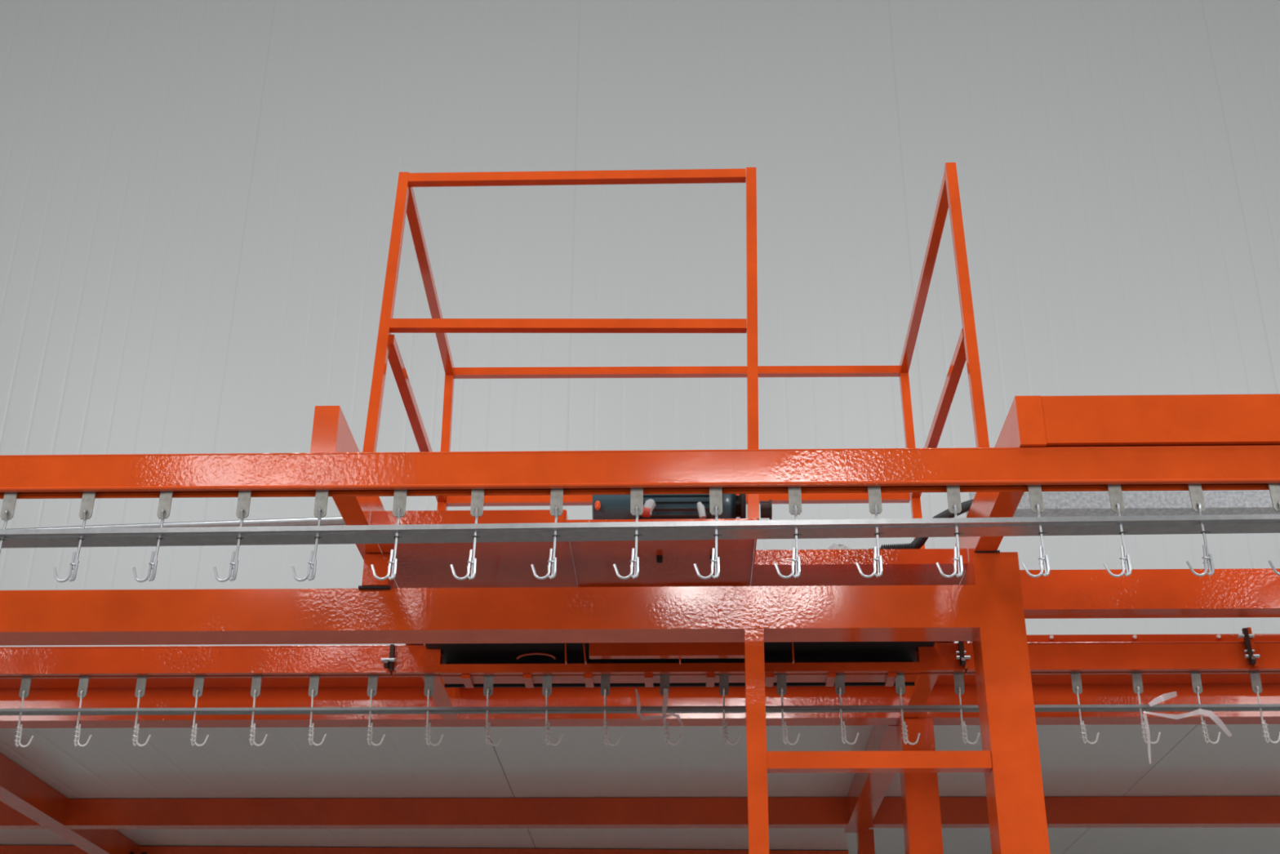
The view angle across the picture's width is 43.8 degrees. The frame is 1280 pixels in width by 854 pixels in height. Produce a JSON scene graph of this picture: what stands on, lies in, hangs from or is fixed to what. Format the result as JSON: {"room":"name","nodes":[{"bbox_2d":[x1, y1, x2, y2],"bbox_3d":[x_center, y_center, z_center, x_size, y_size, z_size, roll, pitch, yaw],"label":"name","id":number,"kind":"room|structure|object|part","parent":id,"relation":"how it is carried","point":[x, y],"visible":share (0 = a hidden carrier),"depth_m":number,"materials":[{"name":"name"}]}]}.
{"room":"processing plant","nodes":[
{"label":"processing plant","id":0,"kind":"room"},
{"bbox_2d":[0,0,1279,646],"bbox_3d":[0.319,0.501,12.096,28.000,13.000,0.150,0,-26,1],"label":"wall","id":1,"kind":"structure","parent":0,"point":[197,197],"depth_m":13.10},
{"bbox_3d":[-0.047,0.817,-2.074,28.000,0.100,25.000,0,-26,1],"label":"floor","id":2,"kind":"structure","parent":0,"visible":0},
{"bbox_2d":[0,394,1279,853],"bbox_3d":[-0.329,2.766,5.748,8.202,3.318,6.065,0,-26,1],"label":"steel frame","id":3,"kind":"object","parent":2,"relation":"on","point":[993,600],"visible":0.88,"depth_m":4.71,"materials":[{"name":"orange paint"}]},
{"bbox_2d":[0,516,346,529],"bbox_3d":[-2.080,0.334,4.917,2.381,0.108,0.027,0,-26,1],"label":"conduit pipe","id":4,"kind":"object","parent":3,"relation":"attached to","point":[326,521],"visible":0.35,"depth_m":4.90,"materials":[{"name":"metal"}]},
{"bbox_2d":[0,726,536,848],"bbox_3d":[-1.954,2.080,8.190,2.792,0.060,5.540,0,-26,1],"label":"roof panel","id":5,"kind":"object","parent":3,"relation":"on","point":[344,766],"visible":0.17,"depth_m":6.93,"materials":[{"name":"metal"}]},
{"bbox_2d":[0,444,1279,498],"bbox_3d":[0.222,0.104,3.697,6.150,0.099,0.042,0,-26,1],"label":"steel beam","id":6,"kind":"structure","parent":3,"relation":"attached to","point":[1166,468],"depth_m":3.69,"materials":[{"name":"orange metal"}]},
{"bbox_2d":[0,492,17,552],"bbox_3d":[-1.490,0.249,3.675,0.068,0.234,0.022,0,-26,0],"label":"hanger","id":7,"kind":"object","parent":6,"relation":"hanging from","point":[9,501],"visible":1,"depth_m":3.70,"materials":[{"name":"metal"}]},
{"bbox_3d":[-1.471,0.180,3.710,0.029,0.078,0.004,0,-27,0],"label":"hanger plate","id":8,"kind":"part","parent":7,"relation":"part of","materials":[{"name":"metal"}]},
{"bbox_2d":[53,491,96,582],"bbox_3d":[-1.306,0.248,3.670,0.068,0.234,0.022,-1,-27,3],"label":"hanger","id":9,"kind":"object","parent":6,"relation":"hanging from","point":[88,497],"visible":1,"depth_m":3.68,"materials":[{"name":"silver metal"}]},
{"bbox_3d":[-1.286,0.178,3.705,0.029,0.078,0.004,-1,-27,3],"label":"hanger plate","id":10,"kind":"part","parent":9,"relation":"part of","materials":[{"name":"metal"}]},
{"bbox_2d":[132,491,173,582],"bbox_3d":[-1.124,0.247,3.666,0.068,0.234,0.022,-2,-27,5],"label":"hanger","id":11,"kind":"object","parent":6,"relation":"hanging from","point":[166,497],"visible":1,"depth_m":3.68,"materials":[{"name":"silver metal"}]},
{"bbox_3d":[-1.104,0.176,3.700,0.029,0.078,0.004,-2,-27,5],"label":"hanger plate","id":12,"kind":"part","parent":11,"relation":"part of","materials":[{"name":"metal"}]},
{"bbox_2d":[213,490,251,582],"bbox_3d":[-0.939,0.246,3.662,0.068,0.234,0.022,-2,-27,5],"label":"hanger","id":13,"kind":"object","parent":6,"relation":"hanging from","point":[244,496],"visible":1,"depth_m":3.67,"materials":[{"name":"silver metal"}]},
{"bbox_3d":[-0.920,0.175,3.696,0.029,0.078,0.004,-2,-26,5],"label":"hanger plate","id":14,"kind":"part","parent":13,"relation":"part of","materials":[{"name":"metal"}]},
{"bbox_2d":[291,489,328,581],"bbox_3d":[-0.759,0.244,3.657,0.068,0.234,0.022,-2,-26,5],"label":"hanger","id":15,"kind":"object","parent":6,"relation":"hanging from","point":[322,495],"visible":1,"depth_m":3.67,"materials":[{"name":"silver metal"}]},
{"bbox_3d":[-0.739,0.174,3.691,0.029,0.078,0.004,-2,-26,5],"label":"hanger plate","id":16,"kind":"part","parent":15,"relation":"part of","materials":[{"name":"metal"}]},
{"bbox_2d":[370,489,407,580],"bbox_3d":[-0.576,0.241,3.650,0.068,0.234,0.022,1,-27,-2],"label":"hanger","id":17,"kind":"object","parent":6,"relation":"hanging from","point":[400,495],"visible":1,"depth_m":3.66,"materials":[{"name":"silver metal"}]},
{"bbox_3d":[-0.556,0.172,3.686,0.029,0.078,0.004,1,-27,-2],"label":"hanger plate","id":18,"kind":"part","parent":17,"relation":"part of","materials":[{"name":"metal"}]},
{"bbox_2d":[450,488,484,580],"bbox_3d":[-0.396,0.240,3.646,0.068,0.234,0.022,1,-26,-2],"label":"hanger","id":19,"kind":"object","parent":6,"relation":"hanging from","point":[477,495],"visible":1,"depth_m":3.66,"materials":[{"name":"silver metal"}]},
{"bbox_3d":[-0.376,0.171,3.682,0.029,0.078,0.004,1,-26,-2],"label":"hanger plate","id":20,"kind":"part","parent":19,"relation":"part of","materials":[{"name":"metal"}]},
{"bbox_2d":[530,488,563,579],"bbox_3d":[-0.213,0.239,3.642,0.068,0.234,0.022,-1,-27,3],"label":"hanger","id":21,"kind":"object","parent":6,"relation":"hanging from","point":[557,494],"visible":1,"depth_m":3.65,"materials":[{"name":"silver metal"}]},
{"bbox_3d":[-0.192,0.169,3.677,0.029,0.078,0.004,-1,-27,3],"label":"hanger plate","id":22,"kind":"part","parent":21,"relation":"part of","materials":[{"name":"metal"}]},
{"bbox_2d":[613,487,643,579],"bbox_3d":[-0.027,0.238,3.637,0.068,0.234,0.022,-1,-27,3],"label":"hanger","id":23,"kind":"object","parent":6,"relation":"hanging from","point":[636,494],"visible":1,"depth_m":3.65,"materials":[{"name":"silver metal"}]},
{"bbox_3d":[-0.007,0.168,3.672,0.029,0.078,0.004,-1,-27,3],"label":"hanger plate","id":24,"kind":"part","parent":23,"relation":"part of","materials":[{"name":"metal"}]},
{"bbox_2d":[693,487,722,579],"bbox_3d":[0.155,0.237,3.633,0.068,0.234,0.022,0,-26,1],"label":"hanger","id":25,"kind":"object","parent":6,"relation":"hanging from","point":[715,493],"visible":1,"depth_m":3.64,"materials":[{"name":"silver metal"}]},
{"bbox_3d":[0.175,0.166,3.667,0.029,0.078,0.004,0,-26,1],"label":"hanger plate","id":26,"kind":"part","parent":25,"relation":"part of","materials":[{"name":"metal"}]},
{"bbox_2d":[773,486,802,578],"bbox_3d":[0.337,0.235,3.628,0.068,0.234,0.022,0,-26,1],"label":"hanger","id":27,"kind":"object","parent":6,"relation":"hanging from","point":[794,492],"visible":1,"depth_m":3.64,"materials":[{"name":"silver metal"}]},
{"bbox_3d":[0.357,0.165,3.663,0.029,0.078,0.004,0,-26,1],"label":"hanger plate","id":28,"kind":"part","parent":27,"relation":"part of","materials":[{"name":"metal"}]},
{"bbox_2d":[855,485,883,577],"bbox_3d":[0.520,0.233,3.623,0.068,0.234,0.022,-2,-27,4],"label":"hanger","id":29,"kind":"object","parent":6,"relation":"hanging from","point":[874,491],"visible":1,"depth_m":3.63,"materials":[{"name":"silver metal"}]},
{"bbox_3d":[0.540,0.163,3.658,0.029,0.078,0.004,-2,-27,4],"label":"hanger plate","id":30,"kind":"part","parent":29,"relation":"part of","materials":[{"name":"metal"}]},
{"bbox_2d":[936,485,963,577],"bbox_3d":[0.701,0.232,3.619,0.068,0.234,0.022,-1,-26,3],"label":"hanger","id":31,"kind":"object","parent":6,"relation":"hanging from","point":[953,491],"visible":1,"depth_m":3.63,"materials":[{"name":"silver metal"}]},
{"bbox_3d":[0.721,0.162,3.653,0.029,0.078,0.004,-1,-26,3],"label":"hanger plate","id":32,"kind":"part","parent":31,"relation":"part of","materials":[{"name":"metal"}]},
{"bbox_2d":[1022,484,1049,577],"bbox_3d":[0.891,0.230,3.612,0.063,0.236,0.022,3,-26,-5],"label":"hanger","id":33,"kind":"object","parent":6,"relation":"hanging from","point":[1035,493],"visible":1,"depth_m":3.62,"materials":[{"name":"silver metal"}]},
{"bbox_3d":[0.907,0.160,3.648,0.029,0.078,0.004,-3,-26,2],"label":"hanger plate","id":34,"kind":"part","parent":33,"relation":"part of","materials":[{"name":"metal"}]},
{"bbox_2d":[1103,484,1131,577],"bbox_3d":[1.074,0.231,3.612,0.064,0.236,0.022,-7,-27,15],"label":"hanger","id":35,"kind":"object","parent":6,"relation":"hanging from","point":[1116,498],"visible":1,"depth_m":3.62,"materials":[{"name":"silver metal"}]},
{"bbox_3d":[1.089,0.159,3.644,0.029,0.078,0.004,-3,-26,3],"label":"hanger plate","id":36,"kind":"part","parent":35,"relation":"part of","materials":[{"name":"metal"}]},
{"bbox_2d":[1186,484,1214,576],"bbox_3d":[1.256,0.226,3.601,0.063,0.236,0.022,5,-27,-10],"label":"hanger","id":37,"kind":"object","parent":6,"relation":"hanging from","point":[1196,494],"visible":1,"depth_m":3.61,"materials":[{"name":"silver metal"}]},
{"bbox_3d":[1.272,0.157,3.639,0.029,0.078,0.004,-1,-26,-2],"label":"hanger plate","id":38,"kind":"part","parent":37,"relation":"part of","materials":[{"name":"metal"}]},
{"bbox_2d":[1267,483,1279,575],"bbox_3d":[1.438,0.225,3.596,0.063,0.236,0.022,5,-27,-10],"label":"hanger","id":39,"kind":"object","parent":6,"relation":"hanging from","point":[1274,488],"visible":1,"depth_m":3.63,"materials":[{"name":"silver metal"}]},
{"bbox_3d":[1.454,0.156,3.634,0.029,0.078,0.004,0,-26,-3],"label":"hanger plate","id":40,"kind":"part","parent":39,"relation":"part of","materials":[{"name":"metal"}]},
{"bbox_2d":[0,633,1279,688],"bbox_3d":[0.386,0.727,4.992,6.300,0.145,0.118,0,-26,1],"label":"beam","id":41,"kind":"structure","parent":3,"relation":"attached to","point":[1215,653],"depth_m":4.96,"materials":[{"name":"metal"}]},
{"bbox_2d":[14,675,34,746],"bbox_3d":[-1.906,0.881,4.956,0.068,0.234,0.022,1,-26,-1],"label":"hanger","id":42,"kind":"object","parent":41,"relation":"hanging from","point":[25,684],"visible":1,"depth_m":4.97,"materials":[{"name":"metal"}]},
{"bbox_3d":[-1.926,0.810,4.989,0.029,0.078,0.004,1,-26,-1],"label":"hanger plate","id":43,"kind":"part","parent":42,"relation":"part of","materials":[{"name":"metal"}]},
{"bbox_2d":[73,675,92,746],"bbox_3d":[-1.723,0.878,4.949,0.068,0.234,0.022,-3,-26,6],"label":"hanger","id":44,"kind":"object","parent":41,"relation":"hanging from","point":[84,680],"visible":1,"depth_m":4.96,"materials":[{"name":"silver metal"}]},
{"bbox_3d":[-1.743,0.809,4.984,0.029,0.078,0.004,-3,-26,6],"label":"hanger plate","id":45,"kind":"part","parent":44,"relation":"part of","materials":[{"name":"metal"}]},
{"bbox_2d":[131,675,151,746],"bbox_3d":[-1.541,0.877,4.945,0.068,0.234,0.022,0,-26,1],"label":"hanger","id":46,"kind":"object","parent":41,"relation":"hanging from","point":[141,679],"visible":1,"depth_m":4.96,"materials":[{"name":"silver metal"}]},
{"bbox_3d":[-1.561,0.807,4.979,0.029,0.078,0.004,0,-27,1],"label":"hanger plate","id":47,"kind":"part","parent":46,"relation":"part of","materials":[{"name":"metal"}]},
{"bbox_2d":[190,675,208,746],"bbox_3d":[-1.360,0.876,4.940,0.068,0.234,0.022,1,-27,0],"label":"hanger","id":48,"kind":"object","parent":41,"relation":"hanging from","point":[199,679],"visible":1,"depth_m":4.96,"materials":[{"name":"silver metal"}]},
{"bbox_3d":[-1.379,0.805,4.974,0.029,0.078,0.004,1,-27,0],"label":"hanger plate","id":49,"kind":"part","parent":48,"relation":"part of","materials":[{"name":"metal"}]},
{"bbox_2d":[248,675,267,746],"bbox_3d":[-1.178,0.874,4.935,0.068,0.234,0.022,-1,-26,2],"label":"hanger","id":50,"kind":"object","parent":41,"relation":"hanging from","point":[256,679],"visible":1,"depth_m":4.95,"materials":[{"name":"silver metal"}]},
{"bbox_3d":[-1.198,0.804,4.970,0.029,0.078,0.004,-1,-26,2],"label":"hanger plate","id":51,"kind":"part","parent":50,"relation":"part of","materials":[{"name":"metal"}]},
{"bbox_2d":[307,674,326,746],"bbox_3d":[-0.997,0.872,4.930,0.068,0.234,0.022,-1,-27,2],"label":"hanger","id":52,"kind":"object","parent":41,"relation":"hanging from","point":[314,678],"visible":1,"depth_m":4.95,"materials":[{"name":"silver metal"}]},
{"bbox_3d":[-1.017,0.803,4.965,0.029,0.078,0.004,-1,-27,2],"label":"hanger plate","id":53,"kind":"part","parent":52,"relation":"part of","materials":[{"name":"metal"}]},
{"bbox_2d":[366,674,385,746],"bbox_3d":[-0.814,0.872,4.926,0.068,0.234,0.022,1,-26,0],"label":"hanger","id":54,"kind":"object","parent":41,"relation":"hanging from","point":[372,678],"visible":1,"depth_m":4.94,"materials":[{"name":"silver metal"}]},
{"bbox_3d":[-0.833,0.801,4.960,0.029,0.078,0.004,1,-27,0],"label":"hanger plate","id":55,"kind":"part","parent":54,"relation":"part of","materials":[{"name":"metal"}]},
{"bbox_2d":[381,644,395,671],"bbox_3d":[-0.783,0.714,4.950,0.042,0.082,0.032,0,-26,1],"label":"clamp","id":56,"kind":"object","parent":41,"relation":"attached to","point":[388,662],"visible":1,"depth_m":4.94,"materials":[{"name":"metal"}]},
{"bbox_3d":[-0.774,0.718,4.958,0.012,0.082,0.014,0,-26,1],"label":"plate","id":57,"kind":"part","parent":56,"relation":"part of","materials":[{"name":"metal"}]},
{"bbox_2d":[423,674,444,745],"bbox_3d":[-0.636,0.870,4.922,0.068,0.234,0.022,1,-26,-2],"label":"hanger","id":58,"kind":"object","parent":41,"relation":"hanging from","point":[429,678],"visible":1,"depth_m":4.94,"materials":[{"name":"silver metal"}]},
{"bbox_3d":[-0.656,0.800,4.956,0.029,0.078,0.004,1,-26,-2],"label":"hanger plate","id":59,"kind":"part","parent":58,"relation":"part of","materials":[{"name":"metal"}]},
{"bbox_2d":[483,674,503,745],"bbox_3d":[-0.452,0.869,4.917,0.068,0.234,0.022,0,-26,0],"label":"hanger","id":60,"kind":"object","parent":41,"relation":"hanging from","point":[488,678],"visible":1,"depth_m":4.93,"materials":[{"name":"silver metal"}]},
{"bbox_3d":[-0.471,0.798,4.951,0.029,0.078,0.004,1,-26,0],"label":"hanger plate","id":61,"kind":"part","parent":60,"relation":"part of","materials":[{"name":"metal"}]},
{"bbox_2d":[542,674,563,745],"bbox_3d":[-0.269,0.867,4.912,0.068,0.234,0.022,-2,-26,5],"label":"hanger","id":62,"kind":"object","parent":41,"relation":"hanging from","point":[547,678],"visible":1,"depth_m":4.93,"materials":[{"name":"silver metal"}]},
{"bbox_3d":[-0.288,0.797,4.947,0.029,0.078,0.004,-2,-26,5],"label":"hanger plate","id":63,"kind":"part","parent":62,"relation":"part of","materials":[{"name":"metal"}]},
{"bbox_2d":[600,674,622,745],"bbox_3d":[-0.089,0.867,4.909,0.068,0.234,0.022,1,-26,-1],"label":"hanger","id":64,"kind":"object","parent":41,"relation":"hanging from","point":[605,678],"visible":1,"depth_m":4.92,"materials":[{"name":"silver metal"}]},
{"bbox_3d":[-0.107,0.795,4.942,0.029,0.078,0.004,1,-26,-1],"label":"hanger plate","id":65,"kind":"part","parent":64,"relation":"part of","materials":[{"name":"metal"}]},
{"bbox_2d":[635,673,683,745],"bbox_3d":[0.060,0.857,4.888,0.150,0.234,0.058,-1,-26,3],"label":"hanger","id":66,"kind":"object","parent":41,"relation":"hanging from","point":[664,677],"depth_m":4.87,"materials":[{"name":"silver metal"}]},
{"bbox_3d":[0.059,0.857,4.870,0.149,0.122,0.020,0,-26,1],"label":"plastic film strip","id":67,"kind":"part","parent":66,"relation":"part of","materials":[{"name":"plastic"}]},
{"bbox_3d":[0.077,0.794,4.937,0.029,0.078,0.004,-1,-26,3],"label":"hanger plate","id":68,"kind":"part","parent":66,"relation":"part of","materials":[{"name":"metal"}]},
{"bbox_2d":[719,673,741,744],"bbox_3d":[0.277,0.863,4.896,0.068,0.234,0.022,1,-27,3],"label":"hanger","id":69,"kind":"object","parent":41,"relation":"hanging from","point":[723,677],"visible":1,"depth_m":4.91,"materials":[{"name":"silver metal"}]},
{"bbox_3d":[0.260,0.792,4.932,0.029,0.078,0.004,1,-27,3],"label":"hanger plate","id":70,"kind":"part","parent":69,"relation":"part of","materials":[{"name":"metal"}]},
{"bbox_2d":[776,673,799,744],"bbox_3d":[0.456,0.862,4.894,0.068,0.234,0.022,2,-26,-1],"label":"hanger","id":71,"kind":"object","parent":41,"relation":"hanging from","point":[781,677],"visible":1,"depth_m":4.91,"materials":[{"name":"silver metal"}]},
{"bbox_3d":[0.438,0.791,4.927,0.029,0.078,0.004,2,-26,-1],"label":"hanger plate","id":72,"kind":"part","parent":71,"relation":"part of","materials":[{"name":"metal"}]},
{"bbox_2d":[835,673,858,744],"bbox_3d":[0.635,0.860,4.887,0.068,0.234,0.022,0,-27,3],"label":"hanger","id":73,"kind":"object","parent":41,"relation":"hanging from","point":[839,680],"visible":1,"depth_m":4.90,"materials":[{"name":"silver metal"}]},
{"bbox_3d":[0.618,0.789,4.923,0.029,0.078,0.004,0,-27,3],"label":"hanger plate","id":74,"kind":"part","parent":73,"relation":"part of","materials":[{"name":"metal"}]},
{"bbox_2d":[894,672,919,744],"bbox_3d":[0.821,0.859,4.885,0.068,0.234,0.022,3,-26,-3],"label":"hanger","id":75,"kind":"object","parent":41,"relation":"hanging from","point":[900,679],"visible":1,"depth_m":4.90,"materials":[{"name":"silver metal"}]},
{"bbox_3d":[0.803,0.788,4.918,0.029,0.078,0.004,3,-26,-3],"label":"hanger plate","id":76,"kind":"part","parent":75,"relation":"part of","materials":[{"name":"metal"}]},
{"bbox_2d":[955,640,970,668],"bbox_3d":[0.994,0.691,4.909,0.046,0.102,0.032,0,-26,1],"label":"clamp","id":77,"kind":"object","parent":41,"relation":"attached to","point":[963,657],"visible":0.73,"depth_m":4.90,"materials":[{"name":"metal"}]},
{"bbox_3d":[1.006,0.700,4.914,0.014,0.091,0.014,0,-26,1],"label":"plate","id":78,"kind":"part","parent":77,"relation":"part of","materials":[{"name":"orange paint"}]},
{"bbox_2d":[953,671,979,744],"bbox_3d":[1.002,0.857,4.878,0.068,0.234,0.022,0,-26,5],"label":"hanger","id":79,"kind":"object","parent":41,"relation":"hanging from","point":[958,676],"visible":1,"depth_m":4.89,"materials":[{"name":"silver metal"}]},
{"bbox_3d":[0.985,0.787,4.913,0.029,0.078,0.004,-1,-26,5],"label":"hanger plate","id":80,"kind":"part","parent":79,"relation":"part of","materials":[{"name":"metal"}]},
{"bbox_2d":[1071,671,1099,743],"bbox_3d":[1.363,0.855,4.870,0.068,0.234,0.022,1,-26,1],"label":"hanger","id":81,"kind":"object","parent":41,"relation":"hanging from","point":[1075,676],"visible":1,"depth_m":4.88,"materials":[{"name":"silver metal"}]},
{"bbox_3d":[1.345,0.784,4.904,0.029,0.078,0.004,1,-26,1],"label":"hanger plate","id":82,"kind":"part","parent":81,"relation":"part of","materials":[{"name":"metal"}]},
{"bbox_2d":[1131,671,1160,743],"bbox_3d":[1.548,0.853,4.864,0.068,0.234,0.022,1,-26,3],"label":"hanger","id":83,"kind":"object","parent":41,"relation":"hanging from","point":[1137,682],"visible":1,"depth_m":4.88,"materials":[{"name":"silver metal"}]},
{"bbox_3d":[1.530,0.782,4.899,0.029,0.078,0.004,1,-26,3],"label":"hanger plate","id":84,"kind":"part","parent":83,"relation":"part of","materials":[{"name":"metal"}]},
{"bbox_2d":[1142,691,1231,764],"bbox_3d":[1.649,0.905,4.797,0.256,0.220,0.021,0,-26,1],"label":"strip","id":85,"kind":"object","parent":83,"relation":"hanging from","point":[1163,697],"visible":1,"depth_m":4.81,"materials":[{"name":"white"}]},
{"bbox_2d":[1190,671,1221,743],"bbox_3d":[1.728,0.852,4.861,0.068,0.234,0.022,3,-26,-3],"label":"hanger","id":86,"kind":"object","parent":41,"relation":"hanging from","point":[1195,675],"visible":1,"depth_m":4.88,"materials":[{"name":"silver metal"}]},
{"bbox_3d":[1.711,0.781,4.894,0.029,0.078,0.004,3,-26,-3],"label":"hanger plate","id":87,"kind":"part","parent":86,"relation":"part of","materials":[{"name":"metal"}]},
{"bbox_2d":[1237,626,1259,666],"bbox_3d":[1.871,0.674,4.891,0.052,0.124,0.032,0,-26,1],"label":"clamp","id":88,"kind":"object","parent":41,"relation":"attached to","point":[1247,635],"visible":1,"depth_m":4.89,"materials":[{"name":"metal"}]},
{"bbox_3d":[1.883,0.678,4.899,0.016,0.124,0.014,0,-26,1],"label":"plate","id":89,"kind":"part","parent":88,"relation":"part of","materials":[{"name":"orange paint"}]},
{"bbox_2d":[1249,671,1279,743],"bbox_3d":[1.909,0.850,4.855,0.068,0.234,0.022,1,-26,1],"label":"hanger","id":90,"kind":"object","parent":41,"relation":"hanging from","point":[1255,680],"visible":1,"depth_m":4.87,"materials":[{"name":"silver metal"}]},
{"bbox_3d":[1.891,0.779,4.889,0.029,0.078,0.004,1,-27,1],"label":"hanger plate","id":91,"kind":"part","parent":90,"relation":"part of","materials":[{"name":"metal"}]},
{"bbox_2d":[0,514,1279,547],"bbox_3d":[0.247,0.236,3.658,5.900,0.047,0.084,0,-26,1],"label":"guide","id":92,"kind":"object","parent":3,"relation":"attached to","point":[1220,523],"visible":1,"depth_m":3.65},
{"bbox_2d":[0,703,1279,715],"bbox_3d":[0.385,0.869,4.902,6.100,0.009,0.046,0,-26,1],"label":"guide","id":93,"kind":"object","parent":3,"relation":"attached to","point":[1185,707],"visible":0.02,"depth_m":4.91,"materials":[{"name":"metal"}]},
{"bbox_2d":[369,509,968,687],"bbox_3d":[0.110,0.531,4.616,1.589,0.138,1.188,0,-26,1],"label":"housing","id":94,"kind":"object","parent":3,"relation":"attached to","point":[662,563],"visible":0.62,"depth_m":4.42,"materials":[{"name":"orange paint"}]},
{"bbox_2d":[569,538,755,586],"bbox_3d":[0.068,0.448,4.522,0.490,0.005,0.931,0,-26,1],"label":"tray","id":95,"kind":"object","parent":94,"relation":"on","point":[662,563],"depth_m":4.36,"materials":[{"name":"orange paint"}]},
{"bbox_3d":[0.089,0.669,4.837,0.485,0.062,0.030,0,-26,1],"label":"rail","id":96,"kind":"part","parent":94,"relation":"part of","materials":[{"name":"metal"}]},
{"bbox_2d":[362,162,989,548],"bbox_3d":[0.106,-0.013,4.844,1.654,1.104,1.109,0,-26,1],"label":"guard railing","id":97,"kind":"object","parent":94,"relation":"on","point":[966,348],"visible":0.78,"depth_m":4.58,"materials":[{"name":"metal"}]},
{"bbox_3d":[-0.702,-0.293,4.404,0.065,0.976,0.029,0,-26,1],"label":"post","id":98,"kind":"part","parent":97,"relation":"part of","materials":[{"name":"metal"}]},
{"bbox_3d":[-0.679,-0.003,4.863,0.031,0.045,1.052,0,-26,1],"label":"rail","id":99,"kind":"part","parent":97,"relation":"part of","materials":[{"name":"metal"}]},
{"bbox_3d":[-0.671,-0.449,5.083,0.029,0.079,1.052,0,-26,1],"label":"rail","id":100,"kind":"part","parent":97,"relation":"part of","materials":[{"name":"metal"}]},
{"bbox_3d":[-0.662,0.210,5.359,0.035,0.916,0.029,0,-26,1],"label":"post","id":101,"kind":"part","parent":97,"relation":"part of","materials":[{"name":"metal"}]},
{"bbox_3d":[-0.198,-0.278,4.381,0.981,0.041,0.029,0,-26,1],"label":"rail","id":102,"kind":"part","parent":97,"relation":"part of","materials":[{"name":"metal"}]},
{"bbox_3d":[-0.182,-0.719,4.598,0.973,0.030,0.029,0,-26,1],"label":"rail","id":103,"kind":"part","parent":97,"relation":"part of","materials":[{"name":"metal"}]},
{"bbox_3d":[0.125,-0.191,5.533,1.549,0.037,0.029,0,-26,1],"label":"rail","id":104,"kind":"part","parent":97,"relation":"part of","materials":[{"name":"metal"}]},
{"bbox_3d":[0.123,0.235,5.323,1.549,0.043,0.029,0,-26,1],"label":"rail","id":105,"kind":"part","parent":97,"relation":"part of","materials":[{"name":"metal"}]},
{"bbox_3d":[0.307,-0.250,4.352,0.052,1.096,0.029,0,-26,1],"label":"post","id":106,"kind":"part","parent":97,"relation":"part of","materials":[{"name":"metal"}]},
{"bbox_3d":[0.916,0.201,5.316,0.040,0.908,0.029,0,-26,1],"label":"post","id":107,"kind":"part","parent":97,"relation":"part of","materials":[{"name":"metal"}]},
{"bbox_3d":[0.902,-0.463,5.042,0.029,0.097,1.053,0,-26,1],"label":"rail","id":108,"kind":"part","parent":97,"relation":"part of","materials":[{"name":"metal"}]},
{"bbox_3d":[0.906,-0.018,4.823,0.029,0.045,1.052,0,-26,1],"label":"rail","id":109,"kind":"part","parent":97,"relation":"part of","materials":[{"name":"metal"}]},
{"bbox_3d":[0.897,-0.311,4.365,0.043,0.985,0.029,0,-26,1],"label":"post","id":110,"kind":"part","parent":97,"relation":"part of","materials":[{"name":"metal"}]},
{"bbox_3d":[0.123,0.787,5.068,1.490,0.079,0.010,0,-26,1],"label":"sprocket plate","id":111,"kind":"part","parent":94,"relation":"part of","materials":[{"name":"orange metal"}]},
{"bbox_2d":[592,493,772,519],"bbox_3d":[0.109,0.211,4.274,0.473,0.200,0.259,0,-26,1],"label":"motor","id":112,"kind":"object","parent":94,"relation":"on","point":[661,506],"visible":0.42,"depth_m":4.25,"materials":[{"name":"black metal"}]},
{"bbox_2d":[826,542,850,549],"bbox_3d":[0.577,0.373,4.474,0.115,0.098,0.061,0,-26,1],"label":"wrap","id":113,"kind":"object","parent":94,"relation":"on","point":[833,546],"visible":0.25,"depth_m":4.48,"materials":[{"name":"white plastic"}]},
{"bbox_2d":[751,564,967,586],"bbox_3d":[0.613,0.514,4.641,0.584,0.005,0.630,0,-26,1],"label":"tray","id":114,"kind":"object","parent":94,"relation":"on","point":[762,575],"depth_m":4.43,"materials":[{"name":"orange paint"}]},
{"bbox_2d":[866,498,973,549],"bbox_3d":[0.754,0.357,4.579,0.513,0.218,0.295,0,-26,1],"label":"cable","id":115,"kind":"object","parent":94,"relation":"on","point":[917,542],"visible":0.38,"depth_m":4.44,"materials":[{"name":"black rubber"}]},
{"bbox_2d":[490,724,1197,853],"bbox_3d":[0.839,2.058,8.117,2.789,0.060,5.540,0,-26,1],"label":"roof panel","id":116,"kind":"object","parent":3,"relation":"on","point":[642,764],"visible":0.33,"depth_m":6.94,"materials":[{"name":"metal"}]},
{"bbox_3d":[1.037,3.302,6.678,0.072,3.190,0.070,0,-26,1],"label":"post","id":117,"kind":"part","parent":3,"relation":"part of","materials":[{"name":"metal"}]},
{"bbox_3d":[0.933,0.356,4.311,0.065,0.006,0.104,0,-26,1],"label":"cap plate","id":118,"kind":"part","parent":3,"relation":"part of","materials":[{"name":"black metal"}]},
{"bbox_2d":[966,490,1279,517],"bbox_3d":[2.433,0.452,5.328,2.620,0.491,0.085,0,-26,1],"label":"cable tray","id":119,"kind":"object","parent":3,"relation":"attached to","point":[1068,504],"visible":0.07,"depth_m":5.41,"materials":[{"name":"silver metal"}]},
{"bbox_2d":[1062,724,1279,853],"bbox_3d":[3.630,2.035,8.045,2.790,0.060,5.540,0,-26,1],"label":"roof panel","id":120,"kind":"object","parent":3,"relation":"on","point":[1242,763],"visible":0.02,"depth_m":7.11,"materials":[{"name":"metal"}]},
{"bbox_2d":[743,628,992,853],"bbox_3d":[0.568,1.876,3.549,0.633,2.978,0.050,0,-26,1],"label":"access ladder","id":121,"kind":"object","parent":2,"relation":"on","point":[760,762],"visible":1,"depth_m":4.04,"materials":[{"name":"metal"}]}
]}

